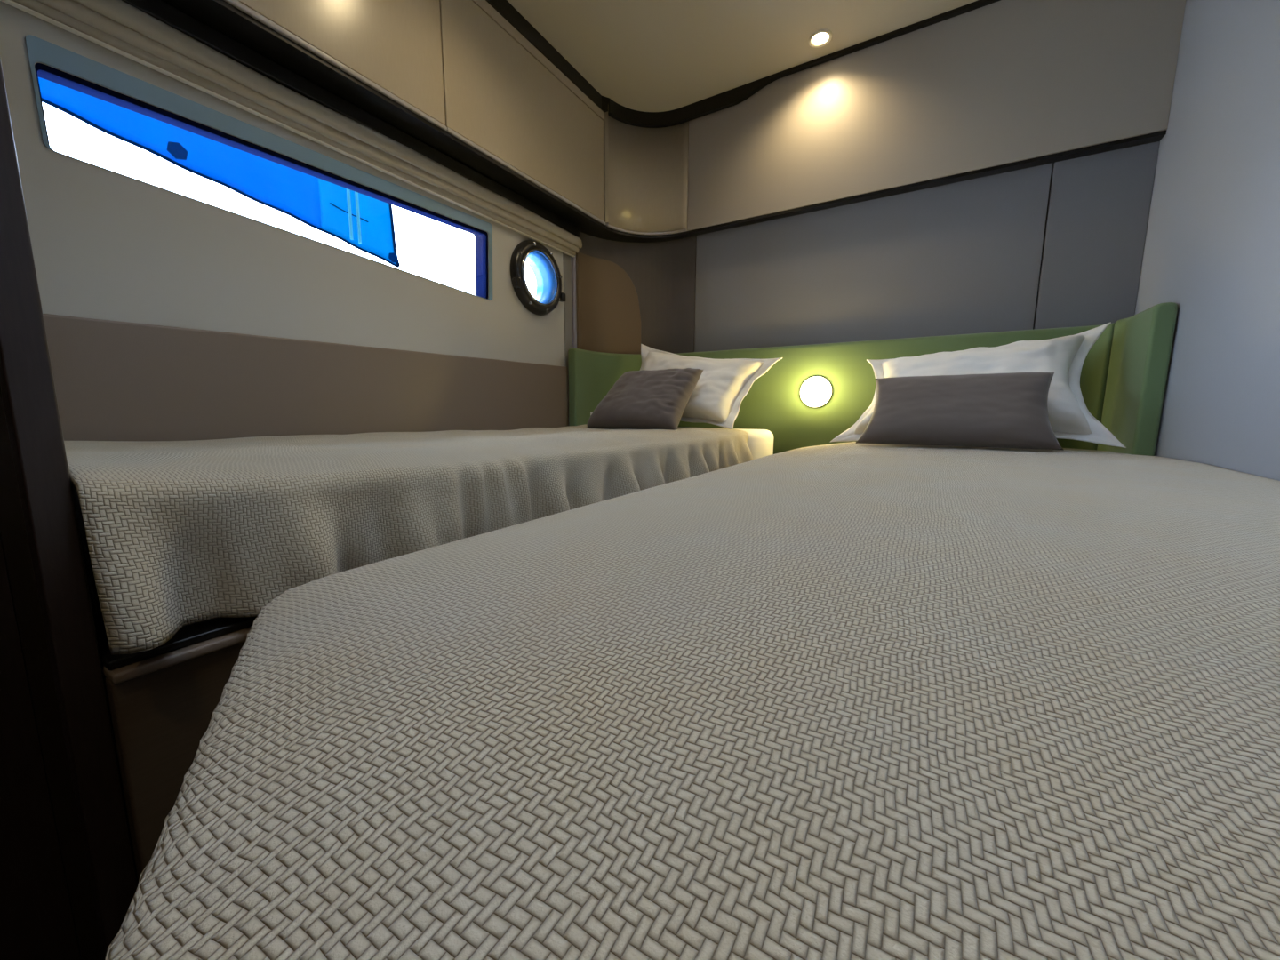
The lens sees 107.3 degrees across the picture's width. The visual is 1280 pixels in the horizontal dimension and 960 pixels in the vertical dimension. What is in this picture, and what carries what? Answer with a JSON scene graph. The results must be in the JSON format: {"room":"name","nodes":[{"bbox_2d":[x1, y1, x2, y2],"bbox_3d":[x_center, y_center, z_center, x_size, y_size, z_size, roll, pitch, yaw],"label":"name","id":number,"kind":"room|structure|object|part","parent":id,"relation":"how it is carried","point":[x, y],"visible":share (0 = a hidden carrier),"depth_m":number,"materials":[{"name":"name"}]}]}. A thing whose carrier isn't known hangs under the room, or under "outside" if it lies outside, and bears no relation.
{"room":"yacht cabin","nodes":[
{"label":"yacht cabin","id":0,"kind":"room"},
{"bbox_2d":[0,538,80,959],"bbox_3d":[-0.933,-0.315,0.031,0.040,2.105,0.968,5,9,31],"label":"wall","id":1,"kind":"structure","parent":0,"point":[36,923],"depth_m":0.52,"materials":[{"name":"brown wood"}]},
{"bbox_2d":[0,386,104,959],"bbox_3d":[-0.880,-0.391,0.572,0.849,2.105,0.022,5,9,31],"label":"door frame","id":2,"kind":"structure","parent":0,"point":[13,535],"depth_m":0.47,"materials":[{"name":"black wood"}]},
{"bbox_2d":[0,57,137,959],"bbox_3d":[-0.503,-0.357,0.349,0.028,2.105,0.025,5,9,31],"label":"door","id":3,"kind":"structure","parent":2,"relation":"in","point":[27,380],"depth_m":0.40,"materials":[{"name":"brown wood"}]},
{"bbox_2d":[0,0,576,440],"bbox_3d":[-0.717,-0.556,1.563,0.107,2.155,2.650,5,9,31],"label":"wall","id":4,"kind":"structure","parent":0,"point":[169,316],"depth_m":1.11,"materials":[{"name":"grey paint"}]},
{"bbox_2d":[25,34,492,300],"bbox_3d":[-0.833,-0.745,1.309,0.038,0.272,1.060,5,9,31],"label":"window","id":5,"kind":"structure","parent":4,"relation":"in","point":[39,50],"depth_m":1.07,"materials":[{"name":"blue glass"}]},
{"bbox_2d":[0,0,582,256],"bbox_3d":[-0.746,-0.960,1.341,0.049,0.131,1.840,5,9,31],"label":"blind","id":6,"kind":"object","parent":5,"relation":"attached to","point":[156,35],"visible":1,"depth_m":1.13,"materials":[{"name":"beige"}]},
{"bbox_3d":[-0.772,-0.221,1.436,0.021,0.387,1.700,5,9,31],"label":"panel","id":7,"kind":"part","parent":4,"relation":"part of","materials":[{"name":"brown"}]},
{"bbox_2d":[224,0,447,130],"bbox_3d":[-0.971,-1.220,0.848,0.122,0.492,1.330,5,9,31],"label":"locker","id":8,"kind":"object","parent":4,"relation":"attached to","point":[393,47],"visible":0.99,"depth_m":1.23,"materials":[{"name":"beige"}]},
{"bbox_2d":[439,0,605,224],"bbox_3d":[-0.418,-1.347,1.763,0.122,0.492,0.825,5,9,31],"label":"locker","id":9,"kind":"object","parent":4,"relation":"attached to","point":[504,99],"visible":0.87,"depth_m":1.64,"materials":[{"name":"beige"}]},
{"bbox_2d":[510,240,565,315],"bbox_3d":[-0.450,-0.833,1.957,0.123,0.288,0.293,5,9,31],"label":"porthole","id":10,"kind":"object","parent":4,"relation":"attached to","point":[545,268],"visible":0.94,"depth_m":1.96,"materials":[{"name":"black metal"}]},
{"bbox_3d":[-0.340,-0.640,2.157,0.037,1.060,0.056,5,9,31],"label":"panel","id":11,"kind":"part","parent":4,"relation":"part of","materials":[{"name":"grey"}]},
{"bbox_3d":[-0.313,-0.615,2.192,0.042,1.000,0.020,5,9,31],"label":"panel","id":12,"kind":"part","parent":4,"relation":"part of","materials":[{"name":"grey"}]},
{"bbox_2d":[507,0,977,111],"bbox_3d":[-0.062,-1.487,0.655,2.500,0.050,3.300,5,9,31],"label":"ceiling","id":13,"kind":"structure","parent":0,"point":[640,55],"depth_m":1.71,"materials":[{"name":"beige paint"}]},
{"bbox_2d":[485,0,1000,127],"bbox_3d":[0.143,-1.451,0.783,1.869,0.054,2.420,5,9,31],"label":"trim","id":14,"kind":"structure","parent":13,"relation":"attached to","point":[732,97],"depth_m":1.90,"materials":[{"name":"black"}]},
{"bbox_2d":[808,29,831,47],"bbox_3d":[0.655,-1.603,1.712,0.080,0.007,0.080,5,9,31],"label":"recessed light","id":15,"kind":"object","parent":13,"relation":"in","point":[820,38],"visible":1,"depth_m":1.71,"materials":[{"name":"beige"}]},
{"bbox_2d":[694,141,1159,351],"bbox_3d":[0.714,-0.599,2.101,2.500,2.105,0.154,5,9,31],"label":"wall","id":16,"kind":"structure","parent":0,"point":[1059,244],"depth_m":1.74,"materials":[{"name":"grey paint"}]},
{"bbox_2d":[576,232,696,354],"bbox_3d":[-0.045,-0.651,2.311,0.621,1.042,0.172,-1,8,-10],"label":"wall panel","id":17,"kind":"object","parent":16,"relation":"attached to","point":[629,295],"depth_m":2.30,"materials":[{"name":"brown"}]},
{"bbox_3d":[-0.157,-0.595,2.309,0.349,0.930,0.062,-5,9,-31],"label":"panel","id":18,"kind":"part","parent":17,"relation":"part of","materials":[{"name":"brown"}]},
{"bbox_2d":[603,112,688,235],"bbox_3d":[0.026,-1.401,2.162,0.392,0.492,0.103,-1,8,-10],"label":"upper cabinet","id":19,"kind":"object","parent":16,"relation":"attached to","point":[645,170],"visible":0.86,"depth_m":2.17,"materials":[{"name":"beige paint"}]},
{"bbox_2d":[160,0,1166,242],"bbox_3d":[0.031,-0.973,0.941,2.149,0.011,2.460,5,9,31],"label":"trim","id":20,"kind":"structure","parent":16,"relation":"attached to","point":[220,15],"depth_m":1.43,"materials":[{"name":"black"}]},
{"bbox_3d":[0.818,-0.598,1.962,1.281,1.042,0.024,5,9,31],"label":"panel","id":21,"kind":"part","parent":16,"relation":"part of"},
{"bbox_2d":[687,0,1186,231],"bbox_3d":[0.895,-1.348,1.761,1.557,0.509,0.030,5,9,31],"label":"upper cabinet","id":22,"kind":"object","parent":16,"relation":"attached to","point":[1003,82],"visible":0.91,"depth_m":1.64,"materials":[{"name":"beige lacquered panel"},{"name":"black trim"}]},
{"bbox_3d":[1.476,-0.539,1.572,0.246,1.042,0.024,5,9,31],"label":"panel","id":23,"kind":"part","parent":16,"relation":"part of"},
{"bbox_2d":[1134,0,1279,480],"bbox_3d":[0.867,-0.341,0.282,0.050,2.105,3.250,5,9,31],"label":"wall","id":24,"kind":"structure","parent":0,"point":[1212,249],"depth_m":1.08,"materials":[{"name":"white paint"}]},
{"bbox_3d":[-0.189,0.668,0.766,2.500,0.040,3.750,5,9,31],"label":"floor","id":25,"kind":"structure","parent":0,"visible":0},
{"bbox_2d":[70,428,773,885],"bbox_3d":[-0.276,0.202,1.474,0.850,0.684,1.988,5,9,31],"label":"bed","id":26,"kind":"object","parent":25,"relation":"on","point":[162,700],"visible":0.12,"depth_m":0.46,"materials":[{"name":"brown wood"}]},
{"bbox_3d":[-0.384,-0.024,1.330,0.677,0.152,1.648,5,9,31],"label":"mattress","id":27,"kind":"part","parent":26,"relation":"part of","materials":[{"name":"white fabric"}]},
{"bbox_3d":[0.013,0.062,1.250,0.043,0.010,1.936,5,9,31],"label":"rail","id":28,"kind":"part","parent":26,"relation":"part of","materials":[{"name":"brown wood"}]},
{"bbox_3d":[0.009,0.051,1.251,0.033,0.008,1.936,5,9,31],"label":"rail","id":29,"kind":"part","parent":26,"relation":"part of","materials":[{"name":"black wood"}]},
{"bbox_2d":[64,424,752,654],"bbox_3d":[-0.330,-0.059,1.342,0.833,0.182,1.775,5,9,31],"label":"bedspread","id":30,"kind":"object","parent":26,"relation":"on","point":[180,533],"visible":0.88,"depth_m":0.58,"materials":[{"name":"beige fabric"}]},
{"bbox_2d":[586,368,703,430],"bbox_3d":[0.001,-0.325,1.899,0.474,0.243,0.205,7,10,37],"label":"cushion","id":31,"kind":"object","parent":30,"relation":"on","point":[644,399],"visible":0.98,"depth_m":1.82,"materials":[{"name":"grey fabric"}]},
{"bbox_2d":[640,344,782,429],"bbox_3d":[0.212,-0.415,2.003,0.705,0.388,0.258,5,9,31],"label":"pillow","id":32,"kind":"object","parent":30,"relation":"on","point":[716,398],"visible":0.61,"depth_m":1.90,"materials":[{"name":"white fabric"}]},
{"bbox_3d":[0.177,-0.152,2.134,0.797,0.164,0.320,5,9,31],"label":"mattress","id":33,"kind":"part","parent":26,"relation":"part of","materials":[{"name":"white fabric"}]},
{"bbox_2d":[568,302,1177,455],"bbox_3d":[0.620,-0.286,1.841,1.943,0.536,0.443,5,9,31],"label":"headboard","id":34,"kind":"object","parent":26,"relation":"attached to","point":[1124,376],"visible":0.45,"depth_m":1.86,"materials":[{"name":"green fabric"}]},
{"bbox_2d":[800,376,832,407],"bbox_3d":[0.726,-0.365,1.952,0.129,0.129,0.026,5,9,31],"label":"wall lamp","id":35,"kind":"object","parent":34,"relation":"attached to","point":[816,391],"visible":1,"depth_m":1.94,"materials":[{"name":"beige"}]},
{"bbox_3d":[0.794,-0.296,1.948,1.696,0.528,0.079,5,9,31],"label":"backrest","id":36,"kind":"part","parent":34,"relation":"part of","materials":[{"name":"green fabric"}]},
{"label":"outside","id":37,"kind":"structure","parent":0,"visible":0},
{"bbox_2d":[38,77,399,268],"bbox_3d":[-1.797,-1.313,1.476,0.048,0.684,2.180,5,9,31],"label":"boat","id":38,"kind":"object","parent":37,"point":[364,222],"visible":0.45,"depth_m":1.90,"materials":[{"name":"blue"}]},
{"bbox_3d":[-1.366,-1.254,2.213,0.015,0.028,0.178,5,9,30],"label":"cord","id":39,"kind":"part","parent":38,"relation":"part of","materials":[{"name":"black plastic"}]},
{"bbox_3d":[0.495,0.361,0.802,1.000,0.565,2.353,5,9,31],"label":"bed","id":40,"kind":"object","parent":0,"visible":0},
{"bbox_2d":[105,441,1279,959],"bbox_3d":[0.409,0.198,0.702,1.079,0.395,2.356,5,9,31],"label":"bedspread","id":41,"kind":"object","parent":40,"relation":"on","point":[852,700],"visible":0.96,"depth_m":0.20,"materials":[{"name":"beige fabric"}]},
{"bbox_2d":[855,372,1063,450],"bbox_3d":[0.913,-0.205,1.377,0.499,0.210,0.154,5,9,31],"label":"cushion","id":42,"kind":"object","parent":41,"relation":"on","point":[1009,410],"visible":1,"depth_m":1.32,"materials":[{"name":"grey fabric"}]},
{"bbox_2d":[829,321,1126,447],"bbox_3d":[1.045,-0.303,1.530,0.763,0.379,0.262,5,9,31],"label":"pillow","id":43,"kind":"object","parent":41,"relation":"on","point":[1069,418],"visible":0.56,"depth_m":1.42,"materials":[{"name":"white fabric"}]}
]}

